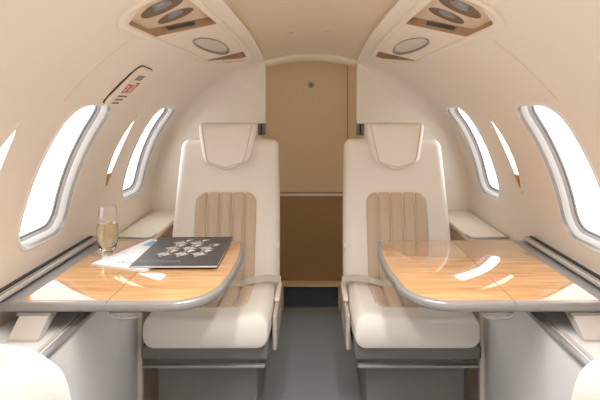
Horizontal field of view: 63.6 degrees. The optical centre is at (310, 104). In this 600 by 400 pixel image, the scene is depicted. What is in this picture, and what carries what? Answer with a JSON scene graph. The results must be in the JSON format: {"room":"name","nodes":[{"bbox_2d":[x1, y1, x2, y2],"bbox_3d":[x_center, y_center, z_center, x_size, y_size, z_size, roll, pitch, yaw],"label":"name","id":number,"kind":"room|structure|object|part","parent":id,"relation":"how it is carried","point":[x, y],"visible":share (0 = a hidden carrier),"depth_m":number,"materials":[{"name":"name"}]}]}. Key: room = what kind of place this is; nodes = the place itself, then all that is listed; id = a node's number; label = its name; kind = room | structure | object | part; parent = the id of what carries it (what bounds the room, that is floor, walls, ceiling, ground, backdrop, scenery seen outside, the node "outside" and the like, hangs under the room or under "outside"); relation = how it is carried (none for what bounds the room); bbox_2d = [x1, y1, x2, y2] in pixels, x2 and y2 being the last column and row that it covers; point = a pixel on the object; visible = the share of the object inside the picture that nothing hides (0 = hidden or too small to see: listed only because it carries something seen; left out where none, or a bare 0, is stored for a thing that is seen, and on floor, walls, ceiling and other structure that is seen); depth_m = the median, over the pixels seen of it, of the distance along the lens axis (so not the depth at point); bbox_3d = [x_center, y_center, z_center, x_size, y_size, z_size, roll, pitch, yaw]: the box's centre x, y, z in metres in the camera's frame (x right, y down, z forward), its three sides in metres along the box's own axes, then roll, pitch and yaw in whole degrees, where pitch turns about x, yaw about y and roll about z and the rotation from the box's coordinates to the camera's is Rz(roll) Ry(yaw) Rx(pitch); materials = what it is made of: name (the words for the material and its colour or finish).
{"room":"aircraft cabin","nodes":[
{"label":"aircraft cabin","id":0,"kind":"room"},
{"bbox_2d":[0,312,137,399],"bbox_3d":[-0.772,0.930,0.285,0.225,0.600,3.170,0,0,0],"label":"wall","id":1,"kind":"structure","parent":0,"point":[99,361],"depth_m":1.49,"materials":[{"name":"white plastic"}]},
{"bbox_2d":[36,312,95,358],"bbox_3d":[-0.662,0.624,0.281,0.020,0.016,3.162,0,0,0],"label":"trim","id":2,"kind":"structure","parent":1,"relation":"attached to","point":[85,317],"depth_m":1.30,"materials":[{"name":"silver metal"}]},
{"bbox_2d":[0,240,243,341],"bbox_3d":[-0.561,0.586,1.616,0.633,0.087,0.663,0,0,0],"label":"folding table","id":3,"kind":"object","parent":1,"relation":"attached to","point":[74,285],"visible":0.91,"depth_m":1.42,"materials":[{"name":"brown wood"}]},
{"bbox_2d":[96,204,118,256],"bbox_3d":[-0.733,0.453,1.746,0.075,0.178,0.075,0,0,0],"label":"champagne flute","id":4,"kind":"object","parent":3,"relation":"on","point":[107,234],"visible":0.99,"depth_m":1.72,"materials":[{"name":"clear glass"}]},
{"bbox_2d":[91,239,156,271],"bbox_3d":[-0.591,0.539,1.751,0.217,0.006,0.312,0,0,19],"label":"magazine","id":5,"kind":"object","parent":3,"relation":"on","point":[123,259],"visible":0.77,"depth_m":1.69,"materials":[{"name":"white paper"}]},
{"bbox_2d":[143,241,155,245],"bbox_3d":[-0.582,0.536,1.862,0.118,0.001,0.068,0,0,19],"label":"picture","id":6,"kind":"object","parent":5,"relation":"on","point":[148,243],"depth_m":1.87,"materials":[{"name":"blue paper"}]},
{"bbox_2d":[130,237,232,267],"bbox_3d":[-0.455,0.532,1.766,0.287,0.007,0.348,0,0,-1],"label":"magazine","id":7,"kind":"object","parent":5,"relation":"on","point":[166,252],"visible":1,"depth_m":1.72,"materials":[{"name":"black paper"}]},
{"bbox_2d":[138,312,143,399],"bbox_3d":[-0.654,0.924,1.859,0.019,0.612,0.027,0,0,0],"label":"trim","id":8,"kind":"structure","parent":1,"relation":"attached to","point":[141,317],"depth_m":1.84,"materials":[{"name":"grey plastic"}]},
{"bbox_2d":[0,0,264,399],"bbox_3d":[-0.573,0.474,0.698,0.635,1.554,3.995,0,0,0],"label":"wall","id":9,"kind":"structure","parent":0,"point":[48,47],"depth_m":1.42,"materials":[{"name":"beige plastic"}]},
{"bbox_2d":[0,121,20,170],"bbox_3d":[-0.800,0.202,1.215,0.144,0.327,0.068,0,0,0],"label":"wall lamp","id":10,"kind":"object","parent":9,"relation":"attached to","point":[5,146],"visible":1,"depth_m":1.22,"materials":[{"name":"beige"}]},
{"bbox_2d":[0,236,96,301],"bbox_3d":[-0.869,0.531,0.315,0.046,0.014,3.230,0,0,0],"label":"trim","id":11,"kind":"structure","parent":9,"relation":"attached to","point":[34,277],"depth_m":1.54,"materials":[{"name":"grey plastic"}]},
{"bbox_2d":[16,102,112,251],"bbox_3d":[-0.807,0.225,1.592,0.234,0.467,0.315,0,0,0],"label":"window","id":12,"kind":"structure","parent":9,"relation":"in","point":[83,144],"depth_m":1.72,"materials":[{"name":"white plastic"}]},
{"bbox_2d":[63,41,127,101],"bbox_3d":[-0.601,-0.095,1.352,0.183,0.170,0.002,0,0,0],"label":"trim","id":13,"kind":"structure","parent":9,"relation":"attached to","point":[127,41],"depth_m":1.35,"materials":[{"name":"beige"}]},
{"bbox_2d":[103,116,136,191],"bbox_3d":[-0.800,0.203,2.030,0.144,0.326,0.068,0,0,0],"label":"wall lamp","id":14,"kind":"object","parent":9,"relation":"attached to","point":[121,141],"visible":1,"depth_m":2.02,"materials":[{"name":"beige"}]},
{"bbox_2d":[103,65,152,107],"bbox_3d":[-0.635,-0.062,1.685,0.141,0.146,0.162,0,0,0],"label":"placard","id":15,"kind":"object","parent":9,"relation":"attached to","point":[137,77],"visible":1,"depth_m":1.66,"materials":[{"name":"beige plastic"}]},
{"bbox_2d":[112,95,126,103],"bbox_3d":[-0.667,-0.018,1.688,0.025,0.029,0.080,0,0,0],"label":"print","id":16,"kind":"object","parent":15,"relation":"attached to","point":[119,99],"depth_m":1.68,"materials":[{"name":"brown"}]},
{"bbox_2d":[118,211,174,239],"bbox_3d":[-0.786,0.759,2.406,0.184,0.362,0.574,0,0,0],"label":"ledge","id":17,"kind":"object","parent":9,"relation":"attached to","point":[156,225],"visible":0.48,"depth_m":2.33,"materials":[{"name":"cream leather"}]},
{"bbox_3d":[-0.781,0.583,2.148,0.174,0.009,0.058,0,0,0],"label":"edge trim","id":18,"kind":"part","parent":17,"relation":"part of","materials":[{"name":"beige metal"}]},
{"bbox_2d":[144,312,150,362],"bbox_3d":[-0.792,0.930,1.995,0.185,0.600,0.246,0,0,0],"label":"trim","id":19,"kind":"structure","parent":9,"relation":"attached to","point":[146,314],"depth_m":2.05,"materials":[{"name":"white"}]},
{"bbox_2d":[121,106,175,200],"bbox_3d":[-0.807,0.231,2.388,0.234,0.456,0.315,0,0,0],"label":"window","id":20,"kind":"structure","parent":9,"relation":"in","point":[168,112],"depth_m":2.52,"materials":[{"name":"white plastic"}]},
{"bbox_2d":[116,0,250,63],"bbox_3d":[-0.392,-0.243,1.812,0.186,0.121,1.375,0,0,0],"label":"panel","id":21,"kind":"object","parent":9,"relation":"attached to","point":[190,28],"visible":1,"depth_m":1.53,"materials":[{"name":"cream plastic"},{"name":"brown wood veneer"},{"name":"grey plastic"}]},
{"bbox_2d":[131,0,208,28],"bbox_3d":[-0.402,-0.263,1.392,0.154,0.080,0.457,0,0,0],"label":"vent","id":22,"kind":"object","parent":21,"relation":"attached to","point":[157,14],"depth_m":1.41,"materials":[{"name":"beige plastic"}]},
{"bbox_3d":[-0.406,-0.248,1.518,0.005,0.043,0.111,0,0,37],"label":"label plate","id":23,"kind":"part","parent":21,"relation":"part of","materials":[{"name":"grey plastic"}]},
{"bbox_2d":[223,0,398,59],"bbox_3d":[0.000,-0.296,0.850,0.520,0.122,4.300,0,0,0],"label":"ceiling","id":24,"kind":"structure","parent":0,"point":[350,23],"depth_m":2.00,"materials":[{"name":"beige plastic"}]},
{"bbox_2d":[260,310,361,399],"bbox_3d":[0.000,1.245,0.850,1.800,0.030,4.300,0,0,0],"label":"floor","id":25,"kind":"structure","parent":0,"point":[311,360],"depth_m":2.33,"materials":[{"name":"grey carpet"}]},
{"bbox_2d":[0,344,70,399],"bbox_3d":[-0.398,0.658,0.595,0.517,1.144,0.690,0,0,0],"label":"seat","id":26,"kind":"object","parent":25,"relation":"on","point":[25,374],"visible":1,"depth_m":0.32,"materials":[{"name":"white leather"}]},
{"bbox_2d":[141,123,281,399],"bbox_3d":[-0.387,0.658,2.095,0.517,1.144,0.690,0,0,0],"label":"seat","id":27,"kind":"object","parent":25,"relation":"on","point":[228,185],"visible":0.8,"depth_m":2.10,"materials":[{"name":"beige leather"}]},
{"bbox_2d":[143,281,275,347],"bbox_3d":[-0.384,0.834,1.962,0.464,0.146,0.425,0,0,0],"label":"seat cushion","id":28,"kind":"object","parent":27,"relation":"on","point":[244,316],"depth_m":1.75,"materials":[{"name":"beige leather"}]},
{"bbox_3d":[-0.394,0.611,2.201,0.286,0.410,0.129,0,0,0],"label":"rib panel","id":29,"kind":"part","parent":27,"relation":"part of","materials":[{"name":"beige leather"}]},
{"bbox_3d":[-0.394,0.521,2.287,0.502,0.717,0.306,0,0,0],"label":"backrest","id":30,"kind":"part","parent":27,"relation":"part of","materials":[{"name":"beige leather"}]},
{"bbox_3d":[-0.384,0.776,2.003,0.284,0.032,0.315,0,0,0],"label":"cushion rib panel","id":31,"kind":"part","parent":27,"relation":"part of","materials":[{"name":"beige leather"}]},
{"bbox_3d":[-0.141,0.877,2.010,0.017,0.135,0.300,0,0,0],"label":"armrest","id":32,"kind":"part","parent":27,"relation":"part of","materials":[{"name":"beige leather"}]},
{"bbox_3d":[-0.151,0.645,2.220,0.014,0.036,0.036,0,0,0],"label":"recline knob","id":33,"kind":"part","parent":27,"relation":"part of","materials":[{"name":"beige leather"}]},
{"bbox_2d":[281,287,283,309],"bbox_3d":[-0.233,1.157,2.925,0.135,0.145,0.050,0,0,0],"label":"trim","id":34,"kind":"structure","parent":25,"relation":"on","point":[282,288],"depth_m":2.90,"materials":[{"name":"brown wood"}]},
{"bbox_2d":[284,287,337,305],"bbox_3d":[0.000,1.157,2.955,0.330,0.145,0.030,0,0,0],"label":"trim","id":35,"kind":"structure","parent":25,"relation":"on","point":[293,296],"depth_m":2.94,"materials":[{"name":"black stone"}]},
{"bbox_2d":[283,306,338,309],"bbox_3d":[0.000,1.225,2.919,0.330,0.010,0.038,0,0,0],"label":"trim","id":36,"kind":"structure","parent":25,"relation":"on","point":[285,307],"depth_m":2.90,"materials":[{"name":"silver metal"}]},
{"bbox_2d":[338,287,340,309],"bbox_3d":[0.233,1.157,2.925,0.135,0.145,0.050,0,0,0],"label":"trim","id":37,"kind":"structure","parent":25,"relation":"on","point":[339,288],"depth_m":2.90,"materials":[{"name":"brown wood"}]},
{"bbox_2d":[341,123,480,399],"bbox_3d":[0.390,0.658,2.095,0.517,1.144,0.690,0,0,0],"label":"seat","id":38,"kind":"object","parent":25,"relation":"on","point":[394,189],"visible":0.75,"depth_m":2.13,"materials":[{"name":"beige leather"}]},
{"bbox_3d":[0.143,0.877,2.010,0.017,0.135,0.300,0,0,0],"label":"armrest","id":39,"kind":"part","parent":38,"relation":"part of","materials":[{"name":"beige leather"}]},
{"bbox_3d":[0.387,0.776,2.003,0.284,0.032,0.315,0,0,0],"label":"cushion rib panel","id":40,"kind":"part","parent":38,"relation":"part of","materials":[{"name":"beige leather"}]},
{"bbox_3d":[0.397,0.521,2.287,0.502,0.717,0.306,0,0,0],"label":"backrest","id":41,"kind":"part","parent":38,"relation":"part of","materials":[{"name":"beige leather"}]},
{"bbox_3d":[0.397,0.611,2.201,0.286,0.410,0.129,0,0,0],"label":"rib panel","id":42,"kind":"part","parent":38,"relation":"part of","materials":[{"name":"beige leather"}]},
{"bbox_2d":[347,281,479,347],"bbox_3d":[0.387,0.834,1.962,0.464,0.146,0.425,0,0,0],"label":"seat cushion","id":43,"kind":"object","parent":38,"relation":"on","point":[378,316],"depth_m":1.75,"materials":[{"name":"beige leather"}]},
{"bbox_2d":[571,355,599,399],"bbox_3d":[0.412,0.658,0.595,0.517,1.144,0.690,0,0,0],"label":"seat","id":44,"kind":"object","parent":25,"relation":"on","point":[587,385],"visible":1,"depth_m":0.33,"materials":[{"name":"white leather"}]},
{"bbox_2d":[151,62,470,211],"bbox_3d":[0.000,0.484,2.720,1.820,1.491,0.050,0,0,0],"label":"wall","id":45,"kind":"structure","parent":0,"point":[247,104],"depth_m":2.70,"materials":[{"name":"beige"}]},
{"bbox_2d":[258,123,265,134],"bbox_3d":[-0.277,0.137,2.729,0.040,0.066,0.042,0,0,0],"label":"guide","id":46,"kind":"object","parent":45,"relation":"attached to","point":[261,126],"visible":1,"depth_m":2.71,"materials":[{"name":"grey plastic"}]},
{"bbox_2d":[265,53,356,66],"bbox_3d":[0.000,-0.258,2.696,0.522,0.089,0.097,0,0,0],"label":"trim","id":47,"kind":"structure","parent":45,"relation":"attached to","point":[303,56],"depth_m":2.66,"materials":[{"name":"beige plastic"}]},
{"bbox_2d":[356,123,363,134],"bbox_3d":[0.277,0.137,2.729,0.040,0.066,0.042,0,0,0],"label":"guide","id":48,"kind":"object","parent":45,"relation":"attached to","point":[359,126],"visible":1,"depth_m":2.71,"materials":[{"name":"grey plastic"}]},
{"bbox_2d":[357,0,599,399],"bbox_3d":[0.573,0.474,0.698,0.635,1.554,3.995,0,0,0],"label":"wall","id":49,"kind":"structure","parent":0,"point":[558,41],"depth_m":1.71,"materials":[{"name":"beige plastic"}]},
{"bbox_2d":[371,0,505,63],"bbox_3d":[0.392,-0.243,1.812,0.186,0.121,1.375,0,0,0],"label":"panel","id":50,"kind":"object","parent":49,"relation":"attached to","point":[431,28],"visible":1,"depth_m":1.53,"materials":[{"name":"cream plastic"},{"name":"glossy wood veneer"},{"name":"satin metal"}]},
{"bbox_3d":[0.406,-0.248,1.518,0.005,0.043,0.111,0,0,-37],"label":"label plate","id":51,"kind":"part","parent":50,"relation":"part of","materials":[{"name":"grey plastic"}]},
{"bbox_2d":[413,0,490,28],"bbox_3d":[0.402,-0.263,1.392,0.154,0.080,0.457,0,0,0],"label":"vent","id":52,"kind":"object","parent":50,"relation":"attached to","point":[436,14],"depth_m":1.41,"materials":[{"name":"beige plastic"}]},
{"bbox_2d":[446,106,500,200],"bbox_3d":[0.808,0.231,2.388,0.234,0.456,0.315,0,0,0],"label":"window","id":53,"kind":"structure","parent":49,"relation":"in","point":[453,112],"depth_m":2.52,"materials":[{"name":"white plastic"}]},
{"bbox_2d":[472,312,477,362],"bbox_3d":[0.792,0.930,1.995,0.185,0.600,0.246,0,0,0],"label":"trim","id":54,"kind":"structure","parent":49,"relation":"attached to","point":[474,313],"depth_m":2.05,"materials":[{"name":"white"}]},
{"bbox_2d":[448,211,509,240],"bbox_3d":[0.786,0.759,2.406,0.184,0.362,0.574,0,0,0],"label":"ledge","id":55,"kind":"object","parent":49,"relation":"attached to","point":[463,225],"visible":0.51,"depth_m":2.33,"materials":[{"name":"beige leather"}]},
{"bbox_3d":[0.781,0.583,2.148,0.174,0.009,0.058,0,0,0],"label":"edge trim","id":56,"kind":"part","parent":55,"relation":"part of","materials":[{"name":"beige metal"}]},
{"bbox_2d":[488,115,522,193],"bbox_3d":[0.800,0.202,1.990,0.144,0.326,0.068,0,0,0],"label":"wall lamp","id":57,"kind":"object","parent":49,"relation":"attached to","point":[508,151],"visible":1,"depth_m":1.98,"materials":[{"name":"beige"}]},
{"bbox_2d":[494,41,558,101],"bbox_3d":[0.601,-0.095,1.352,0.183,0.170,0.002,0,0,0],"label":"trim","id":58,"kind":"structure","parent":49,"relation":"attached to","point":[494,41],"depth_m":1.35,"materials":[{"name":"beige plastic"}]},
{"bbox_2d":[515,102,599,254],"bbox_3d":[0.808,0.225,1.540,0.234,0.467,0.315,0,0,0],"label":"window","id":59,"kind":"structure","parent":49,"relation":"in","point":[526,111],"depth_m":1.67,"materials":[{"name":"white plastic"}]},
{"bbox_2d":[524,236,599,287],"bbox_3d":[0.869,0.531,0.315,0.046,0.014,3.230,0,0,0],"label":"trim","id":60,"kind":"structure","parent":49,"relation":"attached to","point":[587,277],"depth_m":1.62,"materials":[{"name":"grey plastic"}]},
{"bbox_2d":[484,312,599,399],"bbox_3d":[0.772,0.930,0.285,0.225,0.600,3.170,0,0,0],"label":"wall","id":61,"kind":"structure","parent":0,"point":[522,361],"depth_m":1.47,"materials":[{"name":"white plastic"}]},
{"bbox_2d":[478,312,483,399],"bbox_3d":[0.654,0.924,1.859,0.019,0.612,0.027,0,0,0],"label":"trim","id":62,"kind":"structure","parent":61,"relation":"attached to","point":[480,317],"depth_m":1.84,"materials":[{"name":"grey plastic"}]},
{"bbox_2d":[378,240,599,341],"bbox_3d":[0.561,0.586,1.616,0.633,0.087,0.663,0,0,0],"label":"folding table","id":63,"kind":"object","parent":61,"relation":"attached to","point":[483,276],"visible":0.94,"depth_m":1.50,"materials":[{"name":"brown wood"}]},
{"bbox_2d":[526,312,594,367],"bbox_3d":[0.662,0.624,0.281,0.020,0.016,3.162,0,0,0],"label":"trim","id":64,"kind":"structure","parent":61,"relation":"attached to","point":[536,317],"depth_m":1.28,"materials":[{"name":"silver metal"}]},
{"bbox_3d":[-0.315,0.430,2.867,0.030,1.600,0.265,0,0,0],"label":"wall","id":65,"kind":"structure","parent":0,"visible":0},
{"bbox_2d":[262,61,359,280],"bbox_3d":[0.000,0.420,2.968,0.660,1.620,0.064,0,0,0],"label":"door","id":66,"kind":"structure","parent":65,"relation":"in","point":[311,105],"depth_m":2.95,"materials":[{"name":"brown wood"}]},
{"bbox_3d":[-0.044,0.080,2.965,0.532,0.900,0.030,0,0,0],"label":"panel","id":67,"kind":"part","parent":66,"relation":"part of","materials":[{"name":"brown wood"}]},
{"bbox_3d":[0.000,0.546,2.946,0.600,0.016,0.020,0,0,0],"label":"rail","id":68,"kind":"part","parent":66,"relation":"part of","materials":[{"name":"brown plastic"}]},
{"bbox_3d":[0.000,0.805,2.967,0.620,0.550,0.026,0,0,0],"label":"panel","id":69,"kind":"part","parent":66,"relation":"part of","materials":[{"name":"brown wood"}]},
{"bbox_3d":[0.268,0.080,2.965,0.084,0.900,0.030,0,0,0],"label":"edge panel","id":70,"kind":"part","parent":66,"relation":"part of","materials":[{"name":"brown wood"}]},
{"bbox_2d":[281,281,341,286],"bbox_3d":[0.000,1.079,2.933,0.600,0.013,0.095,0,0,0],"label":"door frame","id":71,"kind":"structure","parent":65,"relation":"attached to","point":[284,283],"depth_m":2.91,"materials":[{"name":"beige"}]}
]}

